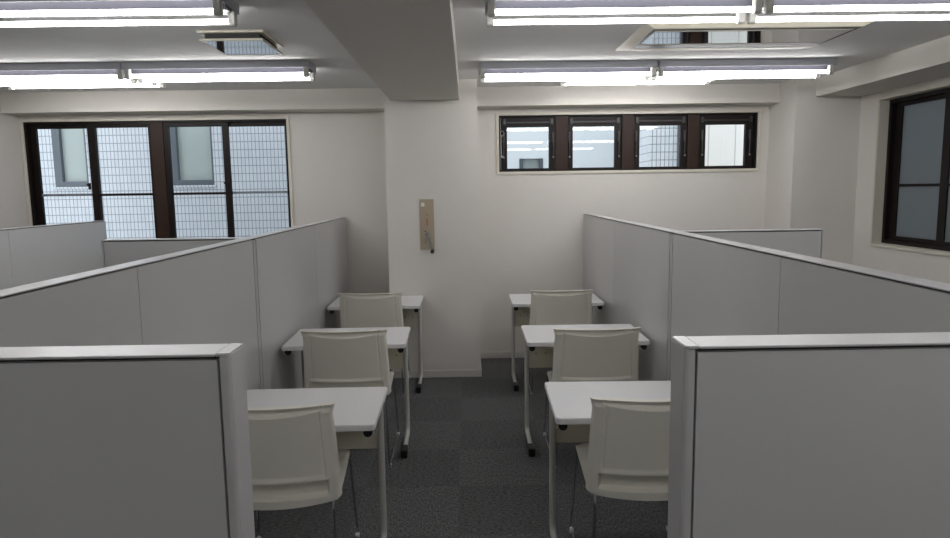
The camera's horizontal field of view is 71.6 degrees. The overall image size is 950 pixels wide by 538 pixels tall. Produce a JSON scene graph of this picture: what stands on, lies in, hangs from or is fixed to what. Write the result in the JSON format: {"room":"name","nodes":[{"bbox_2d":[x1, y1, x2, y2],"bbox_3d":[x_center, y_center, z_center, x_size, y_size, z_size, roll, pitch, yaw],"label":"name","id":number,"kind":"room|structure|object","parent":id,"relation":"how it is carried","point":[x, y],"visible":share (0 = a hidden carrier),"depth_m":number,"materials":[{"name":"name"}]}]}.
{"room":"classroom","nodes":[
{"label":"classroom","id":0,"kind":"room"},
{"bbox_2d":[0,106,28,228],"bbox_3d":[-4.005,0.532,-1.036,0.100,2.437,14.104,-1,7,-1],"label":"wall","id":1,"kind":"structure","parent":0,"point":[13,205],"depth_m":5.74,"materials":[{"name":"white paint"}]},
{"bbox_2d":[18,105,768,351],"bbox_3d":[-0.421,-0.378,6.068,7.427,2.437,0.140,-1,7,-1],"label":"wall","id":2,"kind":"structure","parent":0,"point":[531,226],"depth_m":5.98,"materials":[{"name":"white paint"}]},
{"bbox_2d":[19,116,293,237],"bbox_3d":[-2.837,-0.699,5.973,2.384,1.312,0.111,-1,7,-1],"label":"window","id":3,"kind":"structure","parent":2,"relation":"in","point":[163,193],"depth_m":5.91,"materials":[{"name":"brown metal"}]},
{"bbox_2d":[0,88,383,115],"bbox_3d":[-2.391,-1.454,5.738,3.314,0.169,0.214,-1,7,-1],"label":"beam","id":4,"kind":"structure","parent":2,"relation":"attached to","point":[343,99],"depth_m":5.63,"materials":[{"name":"paint"}]},
{"bbox_2d":[419,199,434,253],"bbox_3d":[-0.393,-0.346,5.354,0.118,0.441,0.080,-1,7,-1],"label":"control panel","id":5,"kind":"object","parent":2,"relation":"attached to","point":[426,206],"visible":1,"depth_m":5.38,"materials":[{"name":"beige plastic"}]},
{"bbox_2d":[384,79,480,370],"bbox_3d":[-0.344,-0.335,5.700,0.746,2.437,0.603,-1,7,-1],"label":"column","id":6,"kind":"structure","parent":2,"relation":"attached to","point":[431,146],"depth_m":5.39,"materials":[{"name":"white paint"}]},
{"bbox_2d":[391,367,481,377],"bbox_3d":[-0.327,0.846,5.835,0.762,0.060,0.603,-1,7,-1],"label":"baseboard","id":7,"kind":"structure","parent":6,"relation":"attached to","point":[427,373],"depth_m":5.54,"materials":[{"name":"plastic"}]},
{"bbox_2d":[481,351,523,357],"bbox_3d":[-0.671,0.814,6.135,6.677,0.060,0.008,-1,7,-1],"label":"baseboard","id":8,"kind":"structure","parent":2,"relation":"attached to","point":[518,354],"depth_m":6.14,"materials":[{"name":"plastic"}]},
{"bbox_2d":[496,109,761,174],"bbox_3d":[1.382,-1.147,5.982,2.386,0.549,0.138,-1,7,-1],"label":"window","id":9,"kind":"structure","parent":2,"relation":"in","point":[692,129],"depth_m":5.95,"materials":[{"name":"brown metal"}]},
{"bbox_2d":[477,83,780,108],"bbox_3d":[1.324,-1.514,5.778,2.625,0.160,0.202,-1,7,-1],"label":"beam","id":10,"kind":"structure","parent":2,"relation":"attached to","point":[766,93],"depth_m":5.68,"materials":[{"name":"paint"}]},
{"bbox_2d":[765,78,860,263],"bbox_3d":[2.924,-0.391,5.792,0.542,2.437,0.480,-1,7,-1],"label":"column","id":11,"kind":"structure","parent":2,"relation":"attached to","point":[812,154],"depth_m":5.52,"materials":[{"name":"white paint"}]},
{"bbox_2d":[254,358,666,537],"bbox_3d":[-0.325,1.731,-0.799,7.427,0.100,14.204,-1,7,-1],"label":"floor","id":12,"kind":"structure","parent":0,"point":[468,470],"depth_m":3.59,"materials":[{"name":"carpet"}]},
{"bbox_2d":[0,220,106,289],"bbox_3d":[-3.320,0.458,4.002,0.068,1.314,4.030,-1,7,-1],"label":"screen","id":13,"kind":"object","parent":12,"relation":"on","point":[29,254],"visible":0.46,"depth_m":5.11,"materials":[{"name":"fabric"}]},
{"bbox_2d":[0,343,254,537],"bbox_3d":[-0.758,0.787,1.069,0.819,1.335,0.068,-1,7,-1],"label":"screen","id":14,"kind":"object","parent":12,"relation":"on","point":[112,441],"visible":1,"depth_m":0.98,"materials":[{"name":"fabric"}]},
{"bbox_2d":[0,238,261,389],"bbox_3d":[-1.147,0.645,2.287,0.068,1.334,2.388,-1,7,-1],"label":"screen","id":15,"kind":"object","parent":12,"relation":"on","point":[207,294],"visible":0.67,"depth_m":2.30,"materials":[{"name":"fabric"}]},
{"bbox_2d":[101,237,243,267],"bbox_3d":[-1.554,0.505,3.494,0.713,1.335,0.068,-1,7,-1],"label":"screen","id":16,"kind":"object","parent":12,"relation":"on","point":[114,251],"visible":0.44,"depth_m":3.39,"materials":[{"name":"fabric"}]},
{"bbox_2d":[244,217,348,388],"bbox_3d":[-1.175,0.346,4.760,0.068,1.334,2.592,-1,7,-1],"label":"screen","id":17,"kind":"object","parent":12,"relation":"on","point":[301,270],"visible":0.43,"depth_m":4.16,"materials":[{"name":"fabric"}]},
{"bbox_2d":[248,401,359,537],"bbox_3d":[-0.748,0.858,2.657,0.484,0.812,0.619,-1,7,-3],"label":"chair","id":18,"kind":"object","parent":12,"relation":"on","point":[297,461],"visible":0.72,"depth_m":2.37,"materials":[{"name":"plastic"}]},
{"bbox_2d":[247,387,387,537],"bbox_3d":[-0.726,0.905,2.729,0.707,0.700,0.484,-1,7,-1],"label":"desk","id":19,"kind":"object","parent":12,"relation":"on","point":[358,411],"visible":0.49,"depth_m":2.82,"materials":[{"name":"laminate"}]},
{"bbox_2d":[282,327,409,457],"bbox_3d":[-0.748,0.751,4.006,0.707,0.700,0.484,-1,7,-2],"label":"desk","id":20,"kind":"object","parent":12,"relation":"on","point":[397,337],"visible":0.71,"depth_m":4.14,"materials":[{"name":"laminate"}]},
{"bbox_2d":[301,329,399,467],"bbox_3d":[-0.716,0.706,3.905,0.484,0.812,0.619,-1,7,-1],"label":"chair","id":21,"kind":"object","parent":12,"relation":"on","point":[332,359],"visible":0.82,"depth_m":3.61,"materials":[{"name":"plastic"}]},
{"bbox_2d":[338,292,409,396],"bbox_3d":[-0.776,0.551,5.195,0.484,0.812,0.619,-1,7,-1],"label":"chair","id":22,"kind":"object","parent":12,"relation":"on","point":[376,309],"visible":0.62,"depth_m":4.89,"materials":[{"name":"plastic"}]},
{"bbox_2d":[327,296,422,392],"bbox_3d":[-0.767,0.601,5.247,0.707,0.700,0.484,-1,7,-1],"label":"desk","id":23,"kind":"object","parent":12,"relation":"on","point":[411,305],"visible":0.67,"depth_m":5.39,"materials":[{"name":"laminate"}]},
{"bbox_2d":[509,293,603,390],"bbox_3d":[0.636,0.579,5.268,0.707,0.700,0.484,-1,7,0],"label":"desk","id":24,"kind":"object","parent":12,"relation":"on","point":[520,303],"visible":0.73,"depth_m":5.41,"materials":[{"name":"laminate"}]},
{"bbox_2d":[529,289,592,394],"bbox_3d":[0.649,0.530,5.208,0.484,0.812,0.619,-1,7,-1],"label":"chair","id":25,"kind":"object","parent":12,"relation":"on","point":[571,307],"visible":0.54,"depth_m":4.90,"materials":[{"name":"plastic"}]},
{"bbox_2d":[521,324,649,456],"bbox_3d":[0.649,0.731,4.012,0.707,0.700,0.484,-1,7,0],"label":"desk","id":26,"kind":"object","parent":12,"relation":"on","point":[538,339],"visible":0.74,"depth_m":4.14,"materials":[{"name":"laminate"}]},
{"bbox_2d":[543,327,640,467],"bbox_3d":[0.664,0.692,3.868,0.484,0.812,0.619,-1,7,-1],"label":"chair","id":27,"kind":"object","parent":12,"relation":"on","point":[579,355],"visible":0.68,"depth_m":3.56,"materials":[{"name":"plastic"}]},
{"bbox_2d":[545,381,670,537],"bbox_3d":[0.665,0.881,2.772,0.707,0.700,0.484,-1,7,1],"label":"desk","id":28,"kind":"object","parent":12,"relation":"on","point":[570,406],"visible":0.45,"depth_m":2.87,"materials":[{"name":"laminate"}]},
{"bbox_2d":[569,396,669,537],"bbox_3d":[0.660,0.835,2.687,0.484,0.812,0.619,-1,7,0],"label":"chair","id":29,"kind":"object","parent":12,"relation":"on","point":[625,456],"visible":0.59,"depth_m":2.40,"materials":[{"name":"plastic"}]},
{"bbox_2d":[583,213,682,380],"bbox_3d":[1.044,0.313,4.780,0.068,1.334,2.592,-1,7,-1],"label":"screen","id":30,"kind":"object","parent":12,"relation":"on","point":[627,264],"visible":0.44,"depth_m":4.17,"materials":[{"name":"fabric"}]},
{"bbox_2d":[680,228,823,258],"bbox_3d":[1.465,0.456,3.555,0.741,1.335,0.068,-1,7,-1],"label":"screen","id":31,"kind":"object","parent":12,"relation":"on","point":[808,242],"visible":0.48,"depth_m":3.45,"materials":[{"name":"fabric"}]},
{"bbox_2d":[667,332,949,537],"bbox_3d":[0.718,0.765,1.083,0.803,1.335,0.068,-1,7,-1],"label":"screen","id":32,"kind":"object","parent":12,"relation":"on","point":[802,435],"visible":1,"depth_m":0.99,"materials":[{"name":"fabric"}]},
{"bbox_2d":[668,232,949,380],"bbox_3d":[1.072,0.612,2.308,0.068,1.334,2.388,-1,7,-1],"label":"screen","id":33,"kind":"object","parent":12,"relation":"on","point":[719,287],"visible":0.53,"depth_m":2.21,"materials":[{"name":"fabric"}]},
{"bbox_2d":[0,0,949,92],"bbox_3d":[-0.360,-0.788,-1.105,7.427,0.100,14.204,-1,7,-1],"label":"ceiling","id":34,"kind":"structure","parent":0,"point":[292,23],"depth_m":3.94,"materials":[{"name":"white paint"}]},
{"bbox_2d":[0,62,136,83],"bbox_3d":[-2.973,-1.326,4.495,1.235,0.107,0.250,-1,7,-1],"label":"fluorescent light","id":35,"kind":"object","parent":34,"relation":"attached to","point":[78,70],"visible":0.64,"depth_m":4.40,"materials":[{"name":"metal"}]},
{"bbox_2d":[0,62,121,70],"bbox_3d":[-2.973,-1.355,4.492,1.235,0.048,0.250,-1,7,-1],"label":"hood","id":36,"kind":"object","parent":35,"relation":"attached to","point":[78,66],"depth_m":4.37,"materials":[{"name":"white metal"}]},
{"bbox_2d":[0,76,166,89],"bbox_3d":[-2.953,-1.399,4.945,1.190,0.072,0.200,-1,7,-1],"label":"fluorescent light","id":37,"kind":"object","parent":34,"relation":"attached to","point":[146,84],"visible":0.48,"depth_m":5.00,"materials":[{"name":"metal"}]},
{"bbox_2d":[14,76,166,82],"bbox_3d":[-2.953,-1.420,4.942,1.190,0.029,0.200,-1,7,-1],"label":"hood","id":38,"kind":"object","parent":37,"relation":"attached to","point":[124,76],"depth_m":4.85,"materials":[{"name":"white metal"}]},
{"bbox_2d":[0,0,239,26],"bbox_3d":[-1.713,-1.155,2.944,1.235,0.107,0.250,-1,7,-1],"label":"fluorescent light","id":39,"kind":"object","parent":34,"relation":"attached to","point":[8,8],"visible":1,"depth_m":2.90,"materials":[{"name":"metal"}]},
{"bbox_2d":[0,0,239,17],"bbox_3d":[-1.714,-1.185,2.940,1.235,0.048,0.250,-1,7,-1],"label":"hood","id":40,"kind":"object","parent":39,"relation":"attached to","point":[230,7],"depth_m":2.90,"materials":[{"name":"white metal"}]},
{"bbox_2d":[121,60,316,83],"bbox_3d":[-1.731,-1.345,4.507,1.235,0.107,0.250,-1,7,-1],"label":"fluorescent light","id":41,"kind":"object","parent":34,"relation":"attached to","point":[246,68],"visible":1,"depth_m":4.41,"materials":[{"name":"metal"}]},
{"bbox_2d":[121,60,316,73],"bbox_3d":[-1.731,-1.374,4.503,1.235,0.048,0.250,-1,7,-1],"label":"hood","id":42,"kind":"object","parent":41,"relation":"attached to","point":[246,66],"depth_m":4.38,"materials":[{"name":"white metal"}]},
{"bbox_2d":[197,30,283,55],"bbox_3d":[-1.325,-1.287,3.758,0.356,0.052,0.410,-1,7,-1],"label":"ceiling vent panel","id":43,"kind":"object","parent":34,"relation":"attached to","point":[227,42],"visible":1,"depth_m":3.65,"materials":[{"name":"white plastic"}]},
{"bbox_2d":[203,41,278,54],"bbox_3d":[-1.325,-1.267,3.768,0.320,0.006,0.371,-1,7,-1],"label":"mirror","id":44,"kind":"object","parent":43,"relation":"on","point":[224,47],"depth_m":3.76,"materials":[{"name":"metal"}]},
{"bbox_2d":[222,76,309,83],"bbox_3d":[-1.621,-1.478,5.162,0.600,0.004,0.320,-1,7,-1],"label":"fluorescent light","id":45,"kind":"object","parent":34,"relation":"attached to","point":[299,81],"visible":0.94,"depth_m":5.23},
{"bbox_2d":[304,0,458,99],"bbox_3d":[-0.328,-0.625,-1.388,0.550,0.156,13.401,-1,7,-1],"label":"ceiling beam","id":46,"kind":"structure","parent":34,"relation":"attached to","point":[407,48],"depth_m":3.17,"materials":[{"name":"paint"}]},
{"bbox_2d":[479,60,657,82],"bbox_3d":[0.648,-1.398,4.678,1.235,0.107,0.250,-1,7,-1],"label":"fluorescent light","id":47,"kind":"object","parent":34,"relation":"attached to","point":[637,69],"visible":1,"depth_m":4.58,"materials":[{"name":"metal"}]},
{"bbox_2d":[479,60,657,74],"bbox_3d":[0.648,-1.428,4.675,1.235,0.048,0.250,-1,7,-1],"label":"hood","id":48,"kind":"object","parent":47,"relation":"attached to","point":[522,67],"depth_m":4.55,"materials":[{"name":"white metal"}]},
{"bbox_2d":[485,0,762,26],"bbox_3d":[0.667,-1.199,3.030,1.235,0.107,0.250,-1,7,-1],"label":"fluorescent light","id":49,"kind":"object","parent":34,"relation":"attached to","point":[493,8],"visible":1,"depth_m":2.99,"materials":[{"name":"metal"}]},
{"bbox_2d":[485,0,735,15],"bbox_3d":[0.666,-1.228,3.027,1.235,0.048,0.250,-1,7,-1],"label":"hood","id":50,"kind":"object","parent":49,"relation":"attached to","point":[498,4],"depth_m":2.99,"materials":[{"name":"white metal"}]},
{"bbox_2d":[559,73,714,86],"bbox_3d":[1.264,-1.483,5.159,1.190,0.072,0.200,-1,7,-1],"label":"fluorescent light","id":51,"kind":"object","parent":34,"relation":"attached to","point":[665,81],"visible":0.36,"depth_m":5.09,"materials":[{"name":"metal"}]},
{"bbox_2d":[559,73,712,81],"bbox_3d":[1.264,-1.504,5.156,1.190,0.029,0.200,-1,7,-1],"label":"hood","id":52,"kind":"object","parent":51,"relation":"attached to","point":[657,73],"depth_m":5.08,"materials":[{"name":"white metal"}]},
{"bbox_2d":[615,21,872,50],"bbox_3d":[1.524,-1.352,3.878,1.240,0.030,0.730,-1,7,-1],"label":"air conditioner","id":53,"kind":"object","parent":34,"relation":"attached to","point":[795,34],"visible":0.98,"depth_m":3.71,"materials":[{"name":"white plastic"}]},
{"bbox_2d":[631,26,860,48],"bbox_3d":[1.524,-1.344,3.811,1.130,0.028,0.545,-1,7,-1],"label":"mirror","id":54,"kind":"object","parent":53,"relation":"on","point":[655,37],"depth_m":3.75,"materials":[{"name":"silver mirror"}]},
{"bbox_2d":[651,58,836,80],"bbox_3d":[1.892,-1.417,4.690,1.235,0.107,0.250,-1,7,-1],"label":"fluorescent light","id":55,"kind":"object","parent":34,"relation":"attached to","point":[801,67],"visible":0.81,"depth_m":4.60,"materials":[{"name":"metal"}]},
{"bbox_2d":[656,58,836,68],"bbox_3d":[1.891,-1.446,4.687,1.235,0.048,0.250,-1,7,-1],"label":"hood","id":56,"kind":"object","parent":55,"relation":"attached to","point":[773,63],"depth_m":4.57,"materials":[{"name":"white metal"}]},
{"bbox_2d":[746,0,949,23],"bbox_3d":[1.910,-1.217,3.042,1.235,0.107,0.250,-1,7,-1],"label":"fluorescent light","id":57,"kind":"object","parent":34,"relation":"attached to","point":[768,6],"visible":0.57,"depth_m":3.00,"materials":[{"name":"metal"}]},
{"bbox_2d":[746,0,941,12],"bbox_3d":[1.910,-1.247,3.039,1.235,0.048,0.250,-1,7,-1],"label":"hood","id":58,"kind":"object","parent":57,"relation":"attached to","point":[776,2],"depth_m":3.00,"materials":[{"name":"white metal"}]},
{"bbox_2d":[852,75,949,283],"bbox_3d":[3.341,0.422,-0.967,0.140,2.437,14.104,-1,7,-1],"label":"wall","id":59,"kind":"structure","parent":0,"point":[915,264],"depth_m":5.29,"materials":[{"name":"white paint"}]},
{"bbox_2d":[816,35,949,96],"bbox_3d":[3.070,-0.684,-1.295,0.376,0.154,13.524,-1,7,-1],"label":"beam","id":60,"kind":"structure","parent":59,"relation":"attached to","point":[930,60],"depth_m":4.57,"materials":[{"name":"paint"}]},
{"bbox_2d":[869,81,949,256],"bbox_3d":[3.273,-0.616,3.973,0.152,1.172,2.602,-1,7,-1],"label":"window","id":61,"kind":"structure","parent":59,"relation":"in","point":[910,209],"depth_m":4.96,"materials":[{"name":"brown metal"}]},
{"label":"outside","id":62,"kind":"structure","parent":0,"visible":0},
{"bbox_3d":[-0.076,1.437,10.319,18.000,0.200,7.856,-1,7,-1],"label":"floor","id":63,"kind":"structure","parent":62,"visible":0},
{"bbox_2d":[38,126,288,238],"bbox_3d":[-4.431,-0.594,7.622,8.300,4.600,0.225,-1,7,-1],"label":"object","id":64,"kind":"structure","parent":63,"relation":"on","point":[258,154],"depth_m":7.50,"materials":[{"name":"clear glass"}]},
{"bbox_2d":[500,124,613,168],"bbox_3d":[0.886,-0.989,9.450,2.180,4.800,0.220,-1,7,-1],"label":"building","id":65,"kind":"structure","parent":63,"relation":"on","point":[527,147],"depth_m":9.27,"materials":[{"name":"grey metal"}]},
{"bbox_2d":[639,125,679,166],"bbox_3d":[2.229,-0.788,8.466,0.480,4.600,1.852,-1,7,-1],"label":"building","id":66,"kind":"structure","parent":63,"relation":"on","point":[659,145],"depth_m":7.52,"materials":[{"name":"white tile"}]},
{"bbox_2d":[705,125,743,165],"bbox_3d":[4.718,-0.717,7.597,4.400,4.600,0.250,-1,7,-1],"label":"building","id":67,"kind":"structure","parent":63,"relation":"on","point":[723,143],"depth_m":7.37,"materials":[{"name":"white"}]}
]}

